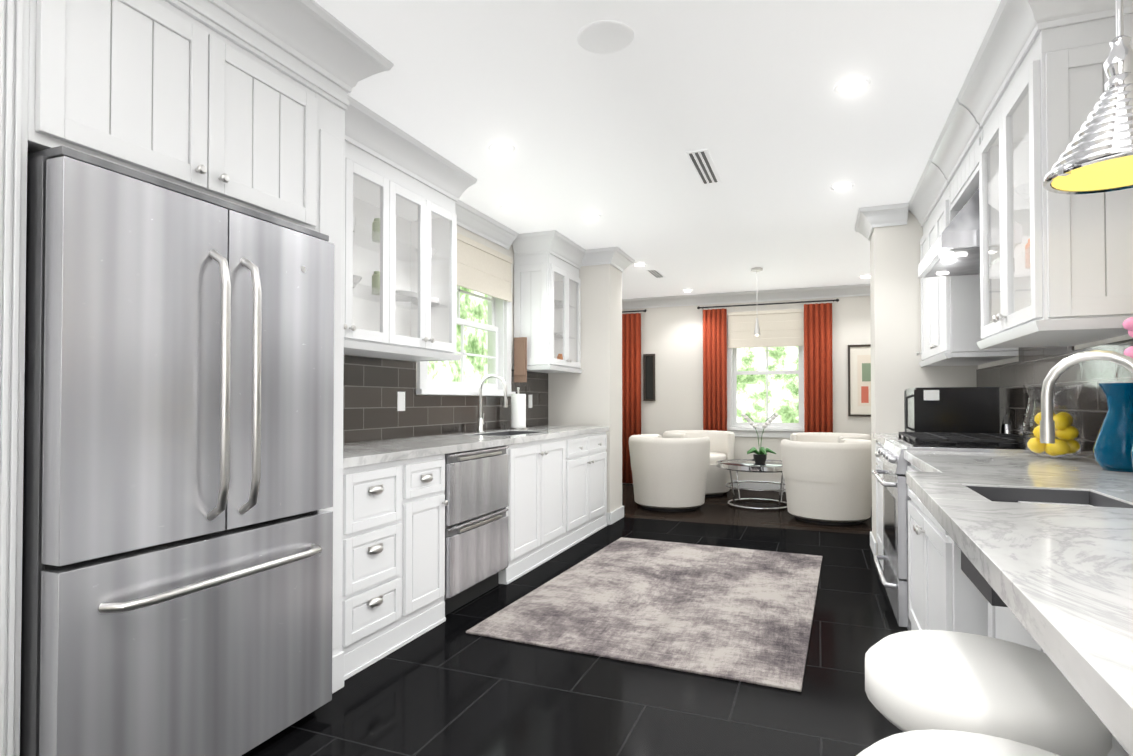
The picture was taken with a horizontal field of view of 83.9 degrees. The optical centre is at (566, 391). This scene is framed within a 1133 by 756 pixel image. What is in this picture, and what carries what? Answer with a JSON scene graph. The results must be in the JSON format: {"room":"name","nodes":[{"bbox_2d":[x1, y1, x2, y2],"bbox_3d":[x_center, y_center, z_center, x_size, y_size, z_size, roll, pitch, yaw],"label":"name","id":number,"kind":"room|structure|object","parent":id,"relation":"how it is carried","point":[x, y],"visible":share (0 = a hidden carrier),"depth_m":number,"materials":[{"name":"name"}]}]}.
{"room":"kitchen","nodes":[
{"label":"kitchen","id":0,"kind":"room"},
{"bbox_2d":[344,225,513,396],"bbox_3d":[-1.136,-0.076,3.906,0.150,2.550,4.757,0,-1,22],"label":"wall","id":1,"kind":"structure","parent":0,"point":[483,241],"depth_m":5.12,"materials":[{"name":"white paint"}]},
{"bbox_2d":[0,0,327,233],"bbox_3d":[-1.424,-0.915,2.088,0.668,0.625,0.940,0,-1,22],"label":"upper cabinet","id":2,"kind":"object","parent":1,"relation":"attached to","point":[242,102],"depth_m":1.85,"materials":[{"name":"white wood"}]},
{"bbox_2d":[212,0,393,119],"bbox_3d":[-1.356,-1.298,2.099,0.790,0.155,1.456,0,-1,22],"label":"crown molding","id":3,"kind":"structure","parent":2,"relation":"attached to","point":[305,30],"depth_m":2.32,"materials":[{"name":"white wood"}]},
{"bbox_2d":[344,94,476,361],"bbox_3d":[-1.031,-0.780,3.393,0.428,1.153,1.448,0,-1,22],"label":"upper cabinet","id":4,"kind":"object","parent":1,"relation":"attached to","point":[403,191],"visible":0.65,"depth_m":3.56,"materials":[{"name":"white painted wood"},{"name":"glass"},{"name":"satin nickel"}]},
{"bbox_2d":[343,355,547,442],"bbox_3d":[-0.836,0.047,4.433,0.014,0.500,3.548,0,-1,22],"label":"backsplash","id":5,"kind":"structure","parent":1,"relation":"attached to","point":[382,400],"depth_m":4.00,"materials":[{"name":"tile"}]},
{"bbox_2d":[416,233,515,395],"bbox_3d":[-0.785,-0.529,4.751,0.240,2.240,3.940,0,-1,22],"label":"window","id":6,"kind":"structure","parent":1,"relation":"in","point":[484,293],"depth_m":5.00,"materials":[{"name":"white glass"}]},
{"bbox_2d":[512,230,585,372],"bbox_3d":[-0.136,-0.752,5.634,0.428,1.143,0.831,0,-1,22],"label":"upper cabinet","id":7,"kind":"object","parent":1,"relation":"attached to","point":[547,297],"visible":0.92,"depth_m":5.38,"materials":[{"name":"white painted wood"},{"name":"glass"},{"name":"satin nickel"}]},
{"bbox_2d":[514,337,526,381],"bbox_3d":[-0.393,-0.270,5.325,0.120,0.380,0.026,0,-1,22],"label":"hanging towel","id":8,"kind":"object","parent":7,"relation":"hanging from","point":[520,359],"visible":1,"depth_m":5.31,"materials":[{"name":"brown fabric"}]},
{"bbox_2d":[242,517,907,755],"bbox_3d":[-0.382,1.203,2.486,5.030,0.050,7.600,0,-1,22],"label":"floor","id":9,"kind":"structure","parent":0,"point":[449,686],"depth_m":2.45,"materials":[{"name":"black tile"}]},
{"bbox_2d":[20,146,334,755],"bbox_3d":[-1.336,0.294,2.030,0.805,1.755,0.910,0,-1,22],"label":"fridge","id":10,"kind":"object","parent":9,"relation":"on","point":[177,574],"visible":0.98,"depth_m":1.74,"materials":[{"name":"silver metal"}]},
{"bbox_2d":[342,453,421,680],"bbox_3d":[-1.105,0.749,2.882,0.654,0.870,0.487,0,-1,22],"label":"base cabinet","id":11,"kind":"object","parent":9,"relation":"on","point":[395,502],"depth_m":2.78,"materials":[{"name":"white wood"}]},
{"bbox_2d":[343,425,608,464],"bbox_3d":[-0.554,0.315,4.282,0.643,0.040,3.485,0,-1,22],"label":"countertop","id":12,"kind":"structure","parent":11,"relation":"on","point":[353,452],"depth_m":3.62,"materials":[{"name":"white stone"}]},
{"bbox_2d":[477,374,507,431],"bbox_3d":[-0.544,0.084,4.672,0.251,0.431,0.081,0,-1,22],"label":"faucet","id":13,"kind":"object","parent":12,"relation":"on","point":[481,419],"visible":1,"depth_m":4.67,"materials":[{"name":"silver metal"}]},
{"bbox_2d":[509,387,526,429],"bbox_3d":[-0.397,0.134,5.200,0.150,0.347,0.150,0,-1,22],"label":"paper towel holder","id":14,"kind":"object","parent":12,"relation":"on","point":[518,411],"visible":1,"depth_m":5.15,"materials":[{"name":"white paper"}]},
{"bbox_2d":[490,429,545,436],"bbox_3d":[-0.424,0.422,4.604,0.358,0.235,0.729,0,-1,22],"label":"sink","id":15,"kind":"object","parent":12,"relation":"in","point":[505,432],"depth_m":4.95,"materials":[{"name":"grey metal"}]},
{"bbox_2d":[422,449,453,634],"bbox_3d":[-0.970,0.754,3.219,0.654,0.870,0.372,0,-1,22],"label":"base cabinet","id":16,"kind":"object","parent":9,"relation":"on","point":[434,502],"depth_m":3.17,"materials":[{"name":"white wood"}]},
{"bbox_2d":[444,446,508,615],"bbox_3d":[-0.755,0.764,3.708,0.594,0.865,0.680,0,-1,22],"label":"dishwasher","id":17,"kind":"object","parent":9,"relation":"on","point":[476,518],"visible":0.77,"depth_m":3.54,"materials":[{"name":"silver metal"}]},
{"bbox_2d":[470,437,569,584],"bbox_3d":[-0.472,0.773,4.497,0.631,0.870,0.983,0,-1,22],"label":"base cabinet","id":18,"kind":"object","parent":9,"relation":"on","point":[538,513],"depth_m":4.33,"materials":[{"name":"white wood"}]},
{"bbox_2d":[570,433,606,546],"bbox_3d":[-0.102,0.787,5.425,0.631,0.870,1.015,0,-1,22],"label":"base cabinet","id":19,"kind":"object","parent":9,"relation":"on","point":[588,454],"depth_m":5.28,"materials":[{"name":"white wood"}]},
{"bbox_2d":[466,537,821,691],"bbox_3d":[0.686,1.192,3.853,1.638,0.012,2.397,0,-1,22],"label":"rug","id":20,"kind":"object","parent":9,"relation":"on","point":[739,614],"visible":0.98,"depth_m":3.39,"materials":[{"name":"grey carpet"}]},
{"bbox_2d":[875,441,995,571],"bbox_3d":[2.280,0.763,3.822,0.669,0.870,0.559,0,-1,22],"label":"base cabinet","id":21,"kind":"object","parent":9,"relation":"on","point":[879,488],"depth_m":4.35,"materials":[{"name":"white wood"}]},
{"bbox_2d":[873,433,907,444],"bbox_3d":[2.368,0.311,4.034,0.659,0.040,1.006,0,-1,22],"label":"countertop","id":22,"kind":"structure","parent":21,"relation":"on","point":[882,436],"depth_m":4.25,"materials":[{"name":"white stone"}]},
{"bbox_2d":[904,387,999,432],"bbox_3d":[2.311,0.132,3.859,0.467,0.310,0.482,0,-1,22],"label":"microwave oven","id":23,"kind":"object","parent":22,"relation":"on","point":[956,409],"visible":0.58,"depth_m":3.64,"materials":[{"name":"black metal"}]},
{"bbox_2d":[1001,415,1013,433],"bbox_3d":[2.463,0.207,3.540,0.151,0.152,0.064,1,-1,-43],"label":"kettle","id":24,"kind":"object","parent":22,"relation":"on","point":[1006,428],"visible":0.6,"depth_m":3.55,"materials":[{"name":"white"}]},
{"bbox_2d":[904,457,978,634],"bbox_3d":[1.707,0.742,2.386,0.669,0.870,1.006,0,-1,22],"label":"base cabinet","id":25,"kind":"object","parent":9,"relation":"on","point":[938,598],"depth_m":2.32,"materials":[{"name":"white wood"}]},
{"bbox_2d":[904,450,1132,755],"bbox_3d":[1.232,0.272,1.413,0.824,0.040,3.178,0,-1,22],"label":"countertop","id":26,"kind":"structure","parent":25,"relation":"on","point":[1057,579],"depth_m":1.04,"materials":[{"name":"white stone"}]},
{"bbox_2d":[959,485,1130,504],"bbox_3d":[1.180,0.377,1.557,0.298,0.235,0.338,0,-1,22],"label":"sink","id":27,"kind":"object","parent":26,"relation":"in","point":[984,492],"depth_m":1.69,"materials":[{"name":"grey metal"}]},
{"bbox_2d":[1021,383,1086,458],"bbox_3d":[1.970,0.118,2.553,0.210,0.300,0.210,0,-1,22],"label":"lemon bowl","id":28,"kind":"object","parent":26,"relation":"on","point":[1066,434],"visible":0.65,"depth_m":2.51,"materials":[{"name":"clear glass"}]},
{"bbox_2d":[1040,350,1132,442],"bbox_3d":[1.350,0.073,1.591,0.230,0.362,0.136,0,-1,22],"label":"faucet","id":29,"kind":"object","parent":26,"relation":"on","point":[1047,421],"visible":1,"depth_m":1.66,"materials":[{"name":"silver metal"}]},
{"bbox_2d":[1093,383,1132,471],"bbox_3d":[1.852,0.117,2.095,0.160,0.290,0.160,0,-1,22],"label":"glass vase","id":30,"kind":"object","parent":26,"relation":"on","point":[1112,447],"visible":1,"depth_m":2.06,"materials":[{"name":"blue glass"}]},
{"bbox_2d":[1122,317,1132,467],"bbox_3d":[1.702,0.020,1.795,0.188,0.474,0.186,0,-1,22],"label":"flowers","id":31,"kind":"object","parent":30,"relation":"in","point":[1127,324],"visible":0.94,"depth_m":1.83,"materials":[{"name":"pink plant"}]},
{"bbox_2d":[856,729,1059,755],"bbox_3d":[0.544,0.823,0.765,0.400,0.659,0.400,0,-1,22],"label":"bar stool","id":32,"kind":"object","parent":9,"relation":"on","point":[932,742],"visible":1,"depth_m":0.89,"materials":[{"name":"white leather"}]},
{"bbox_2d":[873,432,1045,630],"bbox_3d":[1.986,0.707,3.228,0.717,0.965,0.754,0,-1,22],"label":"gas range","id":33,"kind":"object","parent":9,"relation":"on","point":[894,556],"visible":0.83,"depth_m":3.05,"materials":[{"name":"silver metal"}]},
{"bbox_2d":[865,630,1111,755],"bbox_3d":[0.766,0.829,1.171,0.400,0.659,0.400,0,-1,22],"label":"bar stool","id":34,"kind":"object","parent":9,"relation":"on","point":[947,680],"visible":0.88,"depth_m":1.09,"materials":[{"name":"white leather"}]},
{"bbox_2d":[979,601,1014,642],"bbox_3d":[1.461,0.730,1.607,0.547,0.870,0.619,0,-1,22],"label":"base cabinet","id":35,"kind":"object","parent":9,"relation":"on","point":[988,627],"depth_m":1.94,"materials":[{"name":"white wood"}]},
{"bbox_2d":[548,264,621,512],"bbox_3d":[-0.360,-0.040,6.373,1.800,2.550,0.400,0,-1,22],"label":"wall","id":36,"kind":"structure","parent":0,"point":[590,394],"depth_m":5.94,"materials":[{"name":"white paint"}]},
{"bbox_2d":[606,512,612,524],"bbox_3d":[0.117,1.174,5.940,0.635,0.110,0.013,0,-1,22],"label":"baseboard","id":37,"kind":"structure","parent":36,"relation":"attached to","point":[609,516],"depth_m":5.83,"materials":[{"name":"white wood"}]},
{"bbox_2d":[612,505,623,522],"bbox_3d":[0.479,1.170,6.014,0.018,0.119,0.360,0,-1,22],"label":"baseboard","id":38,"kind":"structure","parent":36,"relation":"attached to","point":[614,516],"depth_m":6.04,"materials":[{"name":"white wood"}]},
{"bbox_2d":[314,0,1000,298],"bbox_3d":[0.110,-1.378,3.755,5.030,0.050,10.250,0,-1,22],"label":"ceiling","id":39,"kind":"structure","parent":0,"point":[765,114],"depth_m":3.09,"materials":[{"name":"white paint"}]},
{"bbox_2d":[455,199,518,249],"bbox_3d":[-0.676,-1.272,4.724,0.105,0.130,1.246,0,-1,22],"label":"crown molding","id":40,"kind":"structure","parent":39,"relation":"attached to","point":[487,227],"depth_m":4.83,"materials":[{"name":"white wood"}]},
{"bbox_2d":[488,142,514,153],"bbox_3d":[-0.361,-1.353,3.506,0.148,0.008,0.148,0,-1,13],"label":"recessed light","id":41,"kind":"object","parent":39,"relation":"in","point":[499,147],"depth_m":3.50,"materials":[{"name":"white glass"}]},
{"bbox_2d":[582,213,600,219],"bbox_3d":[0.190,-1.334,4.804,0.148,0.008,0.148,0,-1,13],"label":"recessed light","id":42,"kind":"object","parent":39,"relation":"in","point":[591,216],"depth_m":4.81,"materials":[{"name":"white glass"}]},
{"bbox_2d":[581,248,606,265],"bbox_3d":[0.220,-1.255,5.885,0.292,0.130,0.105,0,-1,22],"label":"crown molding","id":43,"kind":"structure","parent":39,"relation":"attached to","point":[591,257],"depth_m":5.88,"materials":[{"name":"white wood"}]},
{"bbox_2d":[577,20,633,52],"bbox_3d":[0.151,-1.370,2.440,0.219,0.006,0.219,0,-1,-23],"label":"ceiling speaker","id":44,"kind":"object","parent":39,"relation":"in","point":[606,36],"depth_m":2.43,"materials":[{"name":"white plastic"}]},
{"bbox_2d":[599,246,634,271],"bbox_3d":[0.490,-1.253,5.984,0.135,0.130,0.489,0,-1,22],"label":"crown molding","id":45,"kind":"structure","parent":39,"relation":"attached to","point":[614,256],"depth_m":5.88,"materials":[{"name":"white wood"}]},
{"bbox_2d":[632,263,646,265],"bbox_3d":[0.754,-1.309,6.485,0.148,0.008,0.148,0,-1,13],"label":"recessed light","id":46,"kind":"object","parent":39,"relation":"in","point":[635,264],"depth_m":6.49,"materials":[{"name":"white"}]},
{"bbox_2d":[646,269,664,277],"bbox_3d":[0.990,-1.302,6.956,0.110,0.007,0.450,0,-1,22],"label":"ceiling vent","id":47,"kind":"object","parent":39,"relation":"in","point":[654,272],"depth_m":6.93,"materials":[{"name":"white metal"}]},
{"bbox_2d":[686,149,721,184],"bbox_3d":[0.835,-1.349,3.804,0.120,0.007,0.560,0,-1,22],"label":"ceiling vent","id":48,"kind":"object","parent":39,"relation":"in","point":[701,160],"depth_m":3.77,"materials":[{"name":"white metal"}]},
{"bbox_2d":[622,283,869,308],"bbox_3d":[1.916,-1.220,8.275,4.626,0.130,0.105,0,-1,22],"label":"crown molding","id":49,"kind":"structure","parent":39,"relation":"attached to","point":[853,290],"depth_m":8.09,"materials":[{"name":"white wood"}]},
{"bbox_2d":[751,267,762,335],"bbox_3d":[2.016,-0.948,6.675,0.120,0.721,0.120,0,-1,22],"label":"light","id":50,"kind":"object","parent":39,"relation":"hanging from","point":[757,328],"visible":1,"depth_m":6.65,"materials":[{"name":"white glass"}]},
{"bbox_2d":[830,182,854,190],"bbox_3d":[1.804,-1.344,4.127,0.148,0.008,0.148,0,-1,13],"label":"recessed light","id":51,"kind":"object","parent":39,"relation":"in","point":[843,185],"depth_m":4.12,"materials":[{"name":"white"}]},
{"bbox_2d":[834,77,870,94],"bbox_3d":[1.273,-1.363,2.811,0.148,0.008,0.148,0,-1,13],"label":"recessed light","id":52,"kind":"object","parent":39,"relation":"in","point":[851,85],"depth_m":2.81,"materials":[{"name":"white glass"}]},
{"bbox_2d":[854,206,878,240],"bbox_3d":[2.268,-1.271,4.789,0.114,0.130,0.489,0,-1,22],"label":"crown molding","id":53,"kind":"structure","parent":39,"relation":"attached to","point":[867,219],"depth_m":4.64,"materials":[{"name":"white wood"}]},
{"bbox_2d":[879,219,906,226],"bbox_3d":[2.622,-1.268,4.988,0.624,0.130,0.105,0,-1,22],"label":"crown molding","id":54,"kind":"structure","parent":39,"relation":"attached to","point":[882,222],"depth_m":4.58,"materials":[{"name":"white wood"}]},
{"bbox_2d":[1043,0,1132,193],"bbox_3d":[1.467,-0.974,1.672,0.332,0.816,0.332,0,-1,22],"label":"pendant light","id":55,"kind":"object","parent":39,"relation":"hanging from","point":[1096,156],"visible":1,"depth_m":1.65,"materials":[{"name":"silver metal"}]},
{"bbox_2d":[622,296,870,481],"bbox_3d":[1.964,-0.010,8.378,4.930,2.550,0.150,0,-1,22],"label":"wall","id":56,"kind":"structure","parent":0,"point":[672,339],"depth_m":8.40,"materials":[{"name":"white paint"}]},
{"bbox_2d":[622,309,646,312],"bbox_3d":[0.563,-1.099,8.810,1.160,0.040,0.112,0,-1,22],"label":"curtain rod","id":57,"kind":"object","parent":56,"relation":"attached to","point":[645,310],"visible":0.44,"depth_m":8.61,"materials":[{"name":"black metal"}]},
{"bbox_2d":[622,313,640,483],"bbox_3d":[0.881,0.089,8.623,0.285,2.320,0.056,0,-1,22],"label":"curtain","id":58,"kind":"object","parent":57,"relation":"hanging from","point":[631,374],"visible":0.75,"depth_m":8.62,"materials":[{"name":"red fabric"}]},
{"bbox_2d":[643,354,654,400],"bbox_3d":[1.132,-0.197,8.616,0.160,0.640,0.028,0,-1,22],"label":"picture frame","id":59,"kind":"object","parent":56,"relation":"attached to","point":[648,377],"visible":0.94,"depth_m":8.62,"materials":[{"name":"black"}]},
{"bbox_2d":[622,480,785,491],"bbox_3d":[1.933,1.204,8.283,4.626,0.120,0.013,0,-1,22],"label":"baseboard","id":60,"kind":"structure","parent":56,"relation":"attached to","point":[763,486],"depth_m":8.07,"materials":[{"name":"white wood"}]},
{"bbox_2d":[727,309,803,437],"bbox_3d":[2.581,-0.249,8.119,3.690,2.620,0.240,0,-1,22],"label":"window","id":61,"kind":"structure","parent":56,"relation":"in","point":[765,374],"depth_m":8.14,"materials":[{"name":"white"}]},
{"bbox_2d":[697,299,838,308],"bbox_3d":[2.532,-1.110,8.023,1.720,0.040,0.112,0,-1,22],"label":"curtain rod","id":62,"kind":"object","parent":56,"relation":"attached to","point":[836,300],"visible":1,"depth_m":7.97,"materials":[{"name":"black metal"}]},
{"bbox_2d":[703,308,726,430],"bbox_3d":[1.930,0.083,8.204,0.306,2.320,0.056,0,-1,22],"label":"curtain","id":63,"kind":"object","parent":62,"relation":"hanging from","point":[715,369],"visible":0.62,"depth_m":8.20,"materials":[{"name":"red fabric"}]},
{"bbox_2d":[804,303,832,432],"bbox_3d":[3.091,0.076,7.741,0.326,2.320,0.056,0,-1,22],"label":"curtain","id":64,"kind":"object","parent":62,"relation":"hanging from","point":[818,390],"visible":0.65,"depth_m":7.74,"materials":[{"name":"red fabric"}]},
{"bbox_2d":[848,344,870,416],"bbox_3d":[3.625,-0.136,7.619,0.410,0.870,0.028,0,-1,22],"label":"picture frame","id":65,"kind":"object","parent":56,"relation":"attached to","point":[859,380],"visible":0.52,"depth_m":7.65,"materials":[{"name":"brown wood"}]},
{"bbox_2d":[622,484,871,534],"bbox_3d":[1.519,1.273,7.245,5.030,0.050,2.650,0,-1,22],"label":"floor","id":66,"kind":"structure","parent":0,"point":[717,510],"depth_m":6.35,"materials":[{"name":"brown wood"}]},
{"bbox_2d":[629,434,709,511],"bbox_3d":[1.100,0.859,6.781,0.870,0.765,0.834,0,-1,22],"label":"barrel chair","id":67,"kind":"object","parent":66,"relation":"on","point":[669,474],"visible":1,"depth_m":6.45,"materials":[{"name":"white"}]},
{"bbox_2d":[663,430,734,496],"bbox_3d":[1.633,0.874,7.792,0.868,0.765,0.851,0,-1,22],"label":"chair","id":68,"kind":"object","parent":66,"relation":"on","point":[721,448],"visible":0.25,"depth_m":7.59,"materials":[{"name":"white fabric"}]},
{"bbox_2d":[716,459,786,509],"bbox_3d":[2.109,1.012,6.932,0.910,0.460,0.910,0,-1,22],"label":"round coffee table","id":69,"kind":"object","parent":66,"relation":"on","point":[751,465],"visible":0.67,"depth_m":6.78,"materials":[{"name":"silver glass"}]},
{"bbox_2d":[741,413,777,463],"bbox_3d":[2.123,0.506,6.920,0.392,0.553,0.320,0,-1,22],"label":"orchid plant","id":70,"kind":"object","parent":69,"relation":"on","point":[760,456],"visible":1,"depth_m":6.86,"materials":[{"name":"green plant"}]},
{"bbox_2d":[780,438,871,524],"bbox_3d":[2.519,0.849,6.074,0.870,0.765,0.835,0,-1,22],"label":"barrel chair","id":71,"kind":"object","parent":66,"relation":"on","point":[828,483],"visible":0.92,"depth_m":5.75,"materials":[{"name":"white"}]},
{"bbox_2d":[790,432,870,442],"bbox_3d":[3.015,0.865,7.208,0.868,0.765,0.851,0,-1,22],"label":"chair","id":72,"kind":"object","parent":66,"relation":"on","point":[827,437],"visible":0.19,"depth_m":7.50,"materials":[{"name":"white fabric"}]},
{"bbox_2d":[870,211,977,554],"bbox_3d":[2.637,-0.064,4.691,0.645,2.550,0.400,0,-1,22],"label":"wall","id":73,"kind":"structure","parent":0,"point":[897,369],"depth_m":4.58,"materials":[{"name":"white paint"}]},
{"bbox_2d":[870,531,875,555],"bbox_3d":[2.325,1.152,4.776,0.018,0.120,0.390,0,-1,22],"label":"baseboard","id":74,"kind":"structure","parent":73,"relation":"attached to","point":[872,541],"depth_m":4.75,"materials":[{"name":"white"}]},
{"bbox_2d":[978,334,1132,368],"bbox_3d":[2.329,-0.092,2.849,0.150,2.550,9.850,0,-1,22],"label":"wall","id":75,"kind":"structure","parent":0,"point":[1076,347],"depth_m":2.65,"materials":[{"name":"white"}]},
{"bbox_2d":[918,98,982,277],"bbox_3d":[2.116,-1.008,3.201,0.492,0.704,0.756,0,-1,22],"label":"range hood","id":76,"kind":"object","parent":75,"relation":"attached to","point":[954,249],"visible":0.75,"depth_m":3.12,"materials":[{"name":"silver metal"}]},
{"bbox_2d":[908,158,1018,366],"bbox_3d":[2.477,-0.766,4.012,0.428,1.163,0.996,0,-1,22],"label":"upper cabinet","id":77,"kind":"object","parent":75,"relation":"attached to","point":[950,321],"visible":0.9,"depth_m":3.75,"materials":[{"name":"white wood"}]},
{"bbox_2d":[957,0,1132,349],"bbox_3d":[1.833,-0.785,2.401,0.428,1.173,0.906,0,-1,22],"label":"upper cabinet","id":78,"kind":"object","parent":75,"relation":"attached to","point":[1056,269],"visible":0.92,"depth_m":2.12,"materials":[{"name":"white wood"}]},
{"bbox_2d":[976,339,1132,458],"bbox_3d":[1.939,-0.203,2.090,0.010,0.930,4.948,0,-1,22],"label":"backsplash","id":79,"kind":"structure","parent":75,"relation":"attached to","point":[1033,366],"depth_m":2.88,"materials":[{"name":"tile"}]}
]}

